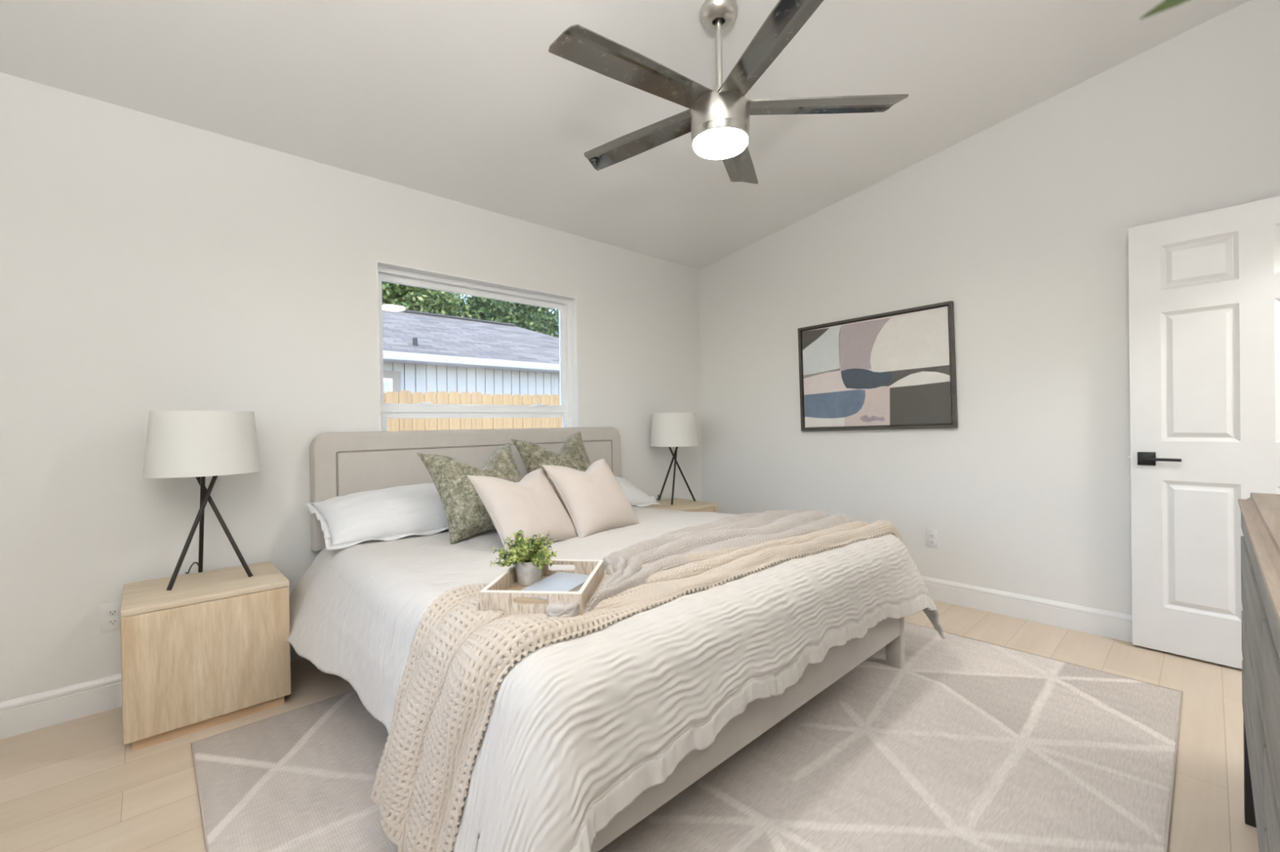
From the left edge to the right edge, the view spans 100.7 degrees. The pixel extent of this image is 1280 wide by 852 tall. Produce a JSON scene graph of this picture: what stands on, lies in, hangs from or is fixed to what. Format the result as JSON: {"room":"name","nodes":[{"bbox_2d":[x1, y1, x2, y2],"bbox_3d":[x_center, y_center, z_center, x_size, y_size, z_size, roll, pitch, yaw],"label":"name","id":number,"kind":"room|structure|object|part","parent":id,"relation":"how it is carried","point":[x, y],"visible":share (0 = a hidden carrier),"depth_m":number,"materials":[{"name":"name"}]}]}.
{"room":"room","nodes":[
{"label":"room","id":0,"kind":"room"},
{"bbox_2d":[0,72,702,702],"bbox_3d":[-1.255,-0.105,3.127,4.750,2.474,0.160,-1,0,-43],"label":"wall","id":1,"kind":"structure","parent":0,"point":[148,263],"depth_m":2.34,"materials":[{"name":"paint"}]},
{"bbox_2d":[100,601,121,633],"bbox_3d":[-2.153,0.779,2.166,0.070,0.115,0.009,-1,0,-43],"label":"wall outlet","id":2,"kind":"object","parent":1,"relation":"attached to","point":[110,621],"visible":0.86,"depth_m":2.16,"materials":[{"name":"paint"}]},
{"bbox_2d":[106,608,118,617],"bbox_3d":[-2.152,0.760,2.164,0.033,0.029,0.004,-1,0,-43],"label":"receptacle","id":3,"kind":"object","parent":2,"relation":"attached to","point":[111,612],"depth_m":2.16,"materials":[{"name":"white plastic"}]},
{"bbox_2d":[106,617,118,626],"bbox_3d":[-2.151,0.799,2.165,0.033,0.029,0.004,-1,0,-43],"label":"receptacle","id":4,"kind":"object","parent":2,"relation":"attached to","point":[111,621],"depth_m":2.16,"materials":[{"name":"white plastic"}]},
{"bbox_2d":[0,643,303,739],"bbox_3d":[-1.177,1.065,3.069,4.750,0.133,0.015,-1,0,-43],"label":"baseboard","id":5,"kind":"structure","parent":1,"relation":"attached to","point":[20,715],"depth_m":2.06,"materials":[{"name":"paint"}]},
{"bbox_2d":[377,266,572,431],"bbox_3d":[-1.001,-0.327,3.399,1.326,1.148,0.070,-1,0,-43],"label":"window","id":6,"kind":"structure","parent":1,"relation":"in","point":[426,409],"depth_m":3.37,"materials":[{"name":"white plastic"}]},
{"bbox_3d":[-1.015,-0.484,3.411,1.210,0.693,0.004,-1,0,-43],"label":"pane","id":7,"kind":"part","parent":6,"relation":"part of","materials":[{"name":"clear glass"}]},
{"bbox_3d":[-0.987,0.043,3.392,1.270,0.347,0.028,-1,0,-43],"label":"sash","id":8,"kind":"part","parent":6,"relation":"part of","materials":[{"name":"white plastic"}]},
{"bbox_2d":[377,261,577,431],"bbox_3d":[-0.947,-0.318,3.341,1.338,1.168,0.090,-1,0,-43],"label":"trim","id":9,"kind":"structure","parent":1,"relation":"attached to","point":[572,300],"depth_m":3.68,"materials":[{"name":"white paint"}]},
{"bbox_2d":[0,0,1249,270],"bbox_3d":[0.003,-1.674,1.743,5.030,0.690,3.920,-1,0,-43],"label":"ceiling","id":10,"kind":"structure","parent":0,"point":[468,102],"depth_m":2.38,"materials":[{"name":"paint"}]},
{"bbox_2d":[548,0,908,183],"bbox_3d":[0.272,-1.360,2.087,1.336,0.554,1.327,-1,0,-43],"label":"ceiling fan","id":11,"kind":"object","parent":10,"relation":"hanging from","point":[717,120],"visible":1,"depth_m":1.98,"materials":[{"name":"silver metal"}]},
{"bbox_3d":[-0.006,-1.236,1.852,0.626,0.017,0.134,-1,-12,-35],"label":"blade","id":12,"kind":"part","parent":11,"relation":"part of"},
{"bbox_3d":[0.003,-1.239,2.308,0.626,0.017,0.134,-1,-12,37],"label":"blade","id":13,"kind":"part","parent":11,"relation":"part of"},
{"bbox_2d":[693,128,747,159],"bbox_3d":[0.315,-1.097,2.075,0.212,0.026,0.212,-1,0,-43],"label":"diffuser","id":14,"kind":"object","parent":11,"relation":"attached to","point":[708,143],"depth_m":2.03,"materials":[{"name":"white glass"}]},
{"bbox_3d":[0.440,-1.246,2.441,0.134,0.017,0.626,12,4,19],"label":"blade","id":15,"kind":"part","parent":11,"relation":"part of","materials":[{"name":"grey wood"}]},
{"bbox_3d":[0.425,-1.242,1.702,0.134,0.017,0.626,-13,4,-16],"label":"blade","id":16,"kind":"part","parent":11,"relation":"part of","materials":[{"name":"grey wood"}]},
{"bbox_3d":[0.701,-1.248,2.066,0.626,0.017,0.134,-1,12,1],"label":"blade","id":17,"kind":"part","parent":11,"relation":"part of","materials":[{"name":"grey wood"}]},
{"bbox_2d":[0,600,1259,851],"bbox_3d":[0.517,1.176,1.254,5.030,0.120,5.300,-1,0,-43],"label":"floor","id":18,"kind":"structure","parent":0,"point":[74,785],"depth_m":1.78,"materials":[{"name":"brown wood"}]},
{"bbox_2d":[120,561,291,751],"bbox_3d":[-1.767,0.892,2.169,0.496,0.507,0.450,-1,0,-43],"label":"nightstand","id":19,"kind":"object","parent":18,"relation":"on","point":[212,649],"visible":0.96,"depth_m":2.00,"materials":[{"name":"brown wood"}]},
{"bbox_2d":[142,410,261,590],"bbox_3d":[-1.807,0.291,2.207,0.380,0.701,0.380,-1,0,-43],"label":"table lamp","id":20,"kind":"object","parent":19,"relation":"on","point":[200,445],"visible":1,"depth_m":2.08,"materials":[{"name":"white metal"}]},
{"bbox_3d":[-1.941,0.615,2.306,0.055,0.050,0.049,-1,0,-43],"label":"cord","id":21,"kind":"part","parent":20,"relation":"part of","materials":[{"name":"black plastic"}]},
{"bbox_3d":[-1.808,0.389,2.164,0.197,0.506,0.120,-1,0,-43],"label":"leg","id":22,"kind":"part","parent":20,"relation":"part of","materials":[{"name":"black metal"}]},
{"bbox_3d":[-1.846,0.389,2.235,0.016,0.507,0.253,-1,0,-44],"label":"leg","id":23,"kind":"part","parent":20,"relation":"part of","materials":[{"name":"black metal"}]},
{"bbox_3d":[-1.810,0.069,2.206,0.380,0.256,0.380,-1,0,-43],"label":"lamp shade","id":24,"kind":"part","parent":20,"relation":"part of","materials":[{"name":"white fabric"}]},
{"bbox_3d":[-1.761,0.388,2.224,0.202,0.506,0.149,-1,0,-43],"label":"leg","id":25,"kind":"part","parent":20,"relation":"part of","materials":[{"name":"black metal"}]},
{"bbox_3d":[-1.770,0.650,2.168,0.496,0.024,0.450,-1,0,-43],"label":"panel","id":26,"kind":"part","parent":19,"relation":"part of","materials":[{"name":"brown wood"}]},
{"bbox_2d":[309,426,904,851],"bbox_3d":[-0.198,0.566,2.543,1.974,1.107,2.098,-1,0,-43],"label":"upholstered bed","id":27,"kind":"object","parent":18,"relation":"on","point":[344,464],"visible":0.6,"depth_m":2.62,"materials":[{"name":"beige fabric"}]},
{"bbox_3d":[-0.887,0.307,3.277,1.974,0.577,0.087,-1,0,-43],"label":"headboard","id":28,"kind":"part","parent":27,"relation":"part of","materials":[{"name":"beige fabric"}]},
{"bbox_2d":[286,506,946,851],"bbox_3d":[-0.108,0.789,2.404,2.315,0.592,2.033,-1,0,-43],"label":"duvet","id":29,"kind":"object","parent":27,"relation":"on","point":[578,729],"visible":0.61,"depth_m":1.49,"materials":[{"name":"beige fabric"}]},
{"bbox_2d":[303,483,448,550],"bbox_3d":[-1.123,0.438,2.719,0.951,0.268,0.424,-1,0,-43],"label":"sleeping pillow","id":30,"kind":"object","parent":29,"relation":"on","point":[396,513],"visible":0.59,"depth_m":2.50,"materials":[{"name":"white fabric"}]},
{"bbox_2d":[417,443,522,544],"bbox_3d":[-0.768,0.310,2.613,0.526,0.432,0.314,-1,0,-44],"label":"throw pillow","id":31,"kind":"object","parent":29,"relation":"on","point":[467,516],"visible":0.71,"depth_m":2.47,"materials":[{"name":"green fabric"}]},
{"bbox_2d":[466,467,577,552],"bbox_3d":[-0.512,0.368,2.387,0.281,0.316,0.420,-1,0,39],"label":"throw pillow","id":32,"kind":"object","parent":29,"relation":"on","point":[531,505],"visible":0.91,"depth_m":2.30,"materials":[{"name":"beige fabric"}]},
{"bbox_2d":[511,431,591,504],"bbox_3d":[-0.472,0.265,3.190,0.533,0.456,0.260,-1,0,-42],"label":"throw pillow","id":33,"kind":"object","parent":29,"relation":"on","point":[573,455],"visible":0.56,"depth_m":3.12,"materials":[{"name":"green fabric"}]},
{"bbox_2d":[542,457,639,538],"bbox_3d":[-0.231,0.350,2.642,0.267,0.348,0.427,-1,0,40],"label":"throw pillow","id":34,"kind":"object","parent":29,"relation":"on","point":[594,501],"visible":0.94,"depth_m":2.54,"materials":[{"name":"beige fabric"}]},
{"bbox_2d":[369,520,903,851],"bbox_3d":[0.273,0.776,1.987,2.292,0.648,0.584,-1,0,-43],"label":"throw","id":35,"kind":"object","parent":29,"relation":"on","point":[460,653],"visible":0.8,"depth_m":1.31,"materials":[{"name":"beige fabric"}]},
{"bbox_2d":[480,559,604,615],"bbox_3d":[-0.272,0.467,1.565,0.275,0.060,0.335,-1,0,6],"label":"serving tray","id":36,"kind":"object","parent":35,"relation":"on","point":[504,593],"visible":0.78,"depth_m":1.42,"materials":[{"name":"brown wood"}]},
{"bbox_3d":[-0.403,0.470,1.579,0.011,0.057,0.335,-1,0,6],"label":"panel","id":37,"kind":"part","parent":36,"relation":"part of","materials":[{"name":"brown wood"}]},
{"bbox_2d":[489,529,556,586],"bbox_3d":[-0.356,0.406,1.655,0.198,0.164,0.217,-1,0,-6],"label":"potted plant","id":38,"kind":"object","parent":36,"relation":"on","point":[528,562],"visible":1,"depth_m":1.62,"materials":[{"name":"green plant"}]},
{"bbox_3d":[-0.347,0.452,1.656,0.086,0.073,0.086,-1,0,-43],"label":"pot","id":39,"kind":"part","parent":38,"relation":"part of","materials":[{"name":"white ceramic"}]},
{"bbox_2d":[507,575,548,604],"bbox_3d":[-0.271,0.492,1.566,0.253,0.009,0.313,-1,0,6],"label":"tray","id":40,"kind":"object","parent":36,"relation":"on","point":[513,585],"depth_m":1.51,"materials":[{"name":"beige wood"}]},
{"bbox_3d":[-0.288,0.470,1.404,0.252,0.057,0.011,-1,0,6],"label":"panel","id":41,"kind":"part","parent":36,"relation":"part of","materials":[{"name":"brown wood"}]},
{"bbox_2d":[521,571,589,599],"bbox_3d":[-0.240,0.478,1.588,0.134,0.019,0.200,-1,0,23],"label":"book","id":42,"kind":"object","parent":36,"relation":"in","point":[559,581],"visible":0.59,"depth_m":1.58,"materials":[{"name":"paper"}]},
{"bbox_3d":[-0.255,0.467,1.727,0.252,0.057,0.011,-1,0,6],"label":"panel","id":43,"kind":"part","parent":36,"relation":"part of","materials":[{"name":"brown wood"}]},
{"bbox_3d":[-0.140,0.467,1.552,0.011,0.057,0.335,-1,0,6],"label":"panel","id":44,"kind":"part","parent":36,"relation":"part of","materials":[{"name":"brown wood"}]},
{"bbox_2d":[614,475,662,507],"bbox_3d":[-0.326,0.452,3.470,0.916,0.238,0.423,-1,0,-43],"label":"sleeping pillow","id":45,"kind":"object","parent":29,"relation":"on","point":[635,496],"visible":0.22,"depth_m":3.56,"materials":[{"name":"white fabric"}]},
{"bbox_2d":[546,509,853,617],"bbox_3d":[0.299,0.544,2.181,1.929,0.225,0.557,-1,0,-43],"label":"knit throw","id":46,"kind":"object","parent":29,"relation":"on","point":[667,551],"visible":0.91,"depth_m":2.08,"materials":[{"name":"beige fabric"}]},
{"bbox_3d":[0.498,0.826,1.786,1.858,0.265,0.040,-1,0,-43],"label":"foot rail","id":47,"kind":"part","parent":27,"relation":"part of","materials":[{"name":"beige fabric"}]},
{"bbox_3d":[1.162,0.880,2.420,0.048,0.440,0.068,-1,0,-43],"label":"leg","id":48,"kind":"part","parent":27,"relation":"part of","materials":[{"name":"beige fabric"}]},
{"bbox_2d":[646,497,717,512],"bbox_3d":[0.264,0.851,4.063,0.496,0.507,0.450,-1,0,-43],"label":"nightstand","id":49,"kind":"object","parent":18,"relation":"on","point":[679,504],"visible":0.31,"depth_m":4.00,"materials":[{"name":"brown wood"}]},
{"bbox_2d":[649,413,698,505],"bbox_3d":[0.271,0.249,4.160,0.380,0.701,0.380,-1,0,-43],"label":"table lamp","id":50,"kind":"object","parent":49,"relation":"on","point":[669,430],"visible":0.97,"depth_m":4.01,"materials":[{"name":"white fabric"}]},
{"bbox_3d":[0.231,0.347,4.189,0.016,0.507,0.253,-1,0,-44],"label":"leg","id":51,"kind":"part","parent":50,"relation":"part of","materials":[{"name":"black metal"}]},
{"bbox_3d":[0.269,0.347,4.117,0.016,0.506,0.224,-1,0,17],"label":"leg","id":52,"kind":"part","parent":50,"relation":"part of","materials":[{"name":"black metal"}]},
{"bbox_3d":[0.267,0.027,4.159,0.380,0.256,0.380,-1,0,-43],"label":"lamp shade","id":53,"kind":"part","parent":50,"relation":"part of","materials":[{"name":"white fabric"}]},
{"bbox_3d":[0.317,0.346,4.177,0.244,0.506,0.015,-1,0,-7],"label":"leg","id":54,"kind":"part","parent":50,"relation":"part of","materials":[{"name":"black metal"}]},
{"bbox_3d":[0.412,0.842,3.904,0.494,0.442,0.016,-1,0,-43],"label":"panel","id":55,"kind":"part","parent":49,"relation":"part of","materials":[{"name":"brown wood"}]},
{"bbox_2d":[191,622,1182,851],"bbox_3d":[0.295,1.110,2.028,2.962,0.010,2.422,-1,0,-43],"label":"area rug","id":56,"kind":"object","parent":18,"relation":"on","point":[971,745],"visible":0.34,"depth_m":1.69,"materials":[{"name":"beige carpet"}]},
{"bbox_2d":[1238,492,1279,851],"bbox_3d":[1.204,0.652,0.712,1.811,0.912,0.483,-1,0,-43],"label":"dresser","id":57,"kind":"object","parent":18,"relation":"on","point":[1260,513],"visible":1,"depth_m":0.97,"materials":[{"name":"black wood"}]},
{"bbox_2d":[1140,0,1189,19],"bbox_3d":[0.676,-0.141,0.250,0.706,0.697,0.341,-1,0,-18],"label":"leafy branches","id":58,"kind":"object","parent":57,"relation":"on","point":[1165,5],"visible":1,"depth_m":0.30,"materials":[{"name":"green plant"}]},
{"bbox_3d":[1.701,0.947,1.462,0.054,0.300,0.048,-1,0,-43],"label":"leg","id":59,"kind":"part","parent":57,"relation":"part of","materials":[{"name":"black wood"}]},
{"bbox_3d":[1.380,0.728,1.185,0.890,0.126,0.021,-1,0,-43],"label":"drawer","id":60,"kind":"part","parent":57,"relation":"part of","materials":[{"name":"grey wood"}]},
{"bbox_3d":[1.378,0.583,1.185,0.890,0.116,0.021,-1,0,-43],"label":"drawer","id":61,"kind":"part","parent":57,"relation":"part of","materials":[{"name":"grey wood"}]},
{"bbox_3d":[1.375,0.408,1.184,0.890,0.186,0.021,-1,0,-43],"label":"drawer","id":62,"kind":"part","parent":57,"relation":"part of","materials":[{"name":"grey wood"}]},
{"bbox_3d":[1.045,0.264,0.876,1.793,0.068,0.020,-1,0,-43],"label":"rail","id":63,"kind":"part","parent":57,"relation":"part of","materials":[{"name":"grey wood"}]},
{"bbox_3d":[0.723,0.741,0.573,0.890,0.126,0.021,-1,0,-43],"label":"drawer","id":64,"kind":"part","parent":57,"relation":"part of","materials":[{"name":"grey wood"}]},
{"bbox_3d":[0.718,0.421,0.571,0.890,0.186,0.021,-1,0,-43],"label":"drawer","id":65,"kind":"part","parent":57,"relation":"part of","materials":[{"name":"grey wood"}]},
{"bbox_3d":[0.721,0.596,0.572,0.890,0.116,0.021,-1,0,-43],"label":"drawer","id":66,"kind":"part","parent":57,"relation":"part of","materials":[{"name":"grey wood"}]},
{"bbox_2d":[698,0,1279,615],"bbox_3d":[1.825,-0.427,3.403,0.140,3.022,3.640,-1,0,-43],"label":"wall","id":67,"kind":"structure","parent":0,"point":[1022,223],"depth_m":3.00,"materials":[{"name":"paint"}]},
{"bbox_2d":[797,301,958,431],"bbox_3d":[1.546,-0.357,3.572,0.034,0.765,1.030,-1,-1,-43],"label":"framed painting","id":68,"kind":"object","parent":67,"relation":"attached to","point":[895,370],"visible":1,"depth_m":3.51,"materials":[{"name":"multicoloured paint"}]},
{"bbox_2d":[925,528,938,548],"bbox_3d":[1.827,0.704,3.316,0.009,0.115,0.070,-1,0,-43],"label":"wall outlet","id":69,"kind":"object","parent":67,"relation":"attached to","point":[932,535],"visible":1,"depth_m":3.31,"materials":[{"name":"paint"}]},
{"bbox_2d":[928,533,934,537],"bbox_3d":[1.825,0.684,3.314,0.004,0.029,0.033,-1,0,-43],"label":"receptacle","id":70,"kind":"object","parent":69,"relation":"attached to","point":[931,535],"depth_m":3.31,"materials":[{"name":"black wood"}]},
{"bbox_2d":[928,539,934,544],"bbox_3d":[1.825,0.723,3.314,0.004,0.029,0.033,-1,0,-43],"label":"receptacle","id":71,"kind":"object","parent":69,"relation":"attached to","point":[931,541],"depth_m":3.31,"materials":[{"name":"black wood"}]},
{"bbox_2d":[921,576,1132,642],"bbox_3d":[1.790,1.018,3.358,0.015,0.133,3.640,-1,0,-43],"label":"baseboard","id":72,"kind":"structure","parent":67,"relation":"attached to","point":[1111,624],"depth_m":2.93,"materials":[{"name":"paint"}]},
{"bbox_3d":[1.318,-0.402,0.360,4.750,3.022,0.120,-1,0,-43],"label":"wall","id":73,"kind":"structure","parent":0,"visible":0},
{"bbox_2d":[1128,195,1279,669],"bbox_3d":[2.649,0.051,2.272,0.091,2.030,0.831,-1,0,-40],"label":"door","id":74,"kind":"structure","parent":73,"relation":"in","point":[1204,287],"depth_m":2.41,"materials":[{"name":"paint"}]},
{"bbox_3d":[2.429,0.157,2.543,0.009,0.064,0.064,-1,0,-40],"label":"handle","id":75,"kind":"part","parent":74,"relation":"part of","materials":[{"name":"black metal"}]},
{"bbox_3d":[2.430,0.157,2.471,0.012,0.014,0.130,-1,0,-40],"label":"lever","id":76,"kind":"part","parent":74,"relation":"part of","materials":[{"name":"black metal"}]},
{"label":"outside","id":77,"kind":"structure","parent":0,"visible":0},
{"bbox_3d":[-16.050,1.520,37.178,100.000,0.100,69.830,-1,0,-43],"label":"ground","id":78,"kind":"structure","parent":77,"visible":0},
{"bbox_2d":[382,281,487,319],"bbox_3d":[-9.158,-3.066,19.915,6.598,9.064,6.759,-1,0,20],"label":"tree","id":79,"kind":"object","parent":78,"relation":"on","point":[394,295],"visible":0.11,"depth_m":19.16,"materials":[{"name":"green plant"}]},
{"bbox_2d":[431,292,474,316],"bbox_3d":[-11.010,-4.018,25.973,7.153,10.954,7.078,-1,0,35],"label":"tree","id":80,"kind":"object","parent":78,"relation":"on","point":[441,292],"visible":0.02,"depth_m":25.05,"materials":[{"name":"green plant"}]},
{"bbox_2d":[382,306,559,403],"bbox_3d":[-6.960,-0.730,12.531,16.450,4.395,8.010,-1,0,-43],"label":"neighbor house","id":81,"kind":"structure","parent":78,"relation":"on","point":[423,352],"depth_m":11.46,"materials":[{"name":"grey"}]},
{"bbox_3d":[-5.111,-0.359,9.405,1.260,0.910,0.009,-1,0,-43],"label":"pane","id":82,"kind":"part","parent":81,"relation":"part of","materials":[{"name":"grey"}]},
{"bbox_3d":[-5.107,-0.359,9.402,1.380,1.030,0.020,-1,0,-43],"label":"sash","id":83,"kind":"part","parent":81,"relation":"part of","materials":[{"name":"white plastic"}]},
{"bbox_3d":[-5.102,-0.359,9.396,1.660,1.310,0.035,-1,0,-43],"label":"window trim","id":84,"kind":"part","parent":81,"relation":"part of","materials":[{"name":"white"}]},
{"bbox_2d":[383,391,562,431],"bbox_3d":[-1.683,0.497,7.025,6.214,1.863,0.059,-1,0,-43],"label":"picket fence","id":85,"kind":"object","parent":78,"relation":"on","point":[402,397],"visible":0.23,"depth_m":6.58,"materials":[{"name":"brown wood"}]},
{"bbox_2d":[449,294,559,337],"bbox_3d":[-5.294,-3.200,23.248,6.446,9.178,7.171,-1,0,8],"label":"tree","id":86,"kind":"object","parent":78,"relation":"on","point":[540,320],"visible":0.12,"depth_m":21.84,"materials":[{"name":"green plant"}]},
{"bbox_2d":[457,294,559,332],"bbox_3d":[-7.484,-3.936,29.408,6.991,10.645,7.760,-1,0,35],"label":"tree","id":87,"kind":"object","parent":78,"relation":"on","point":[474,297],"visible":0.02,"depth_m":28.62,"materials":[{"name":"green plant"}]}
]}

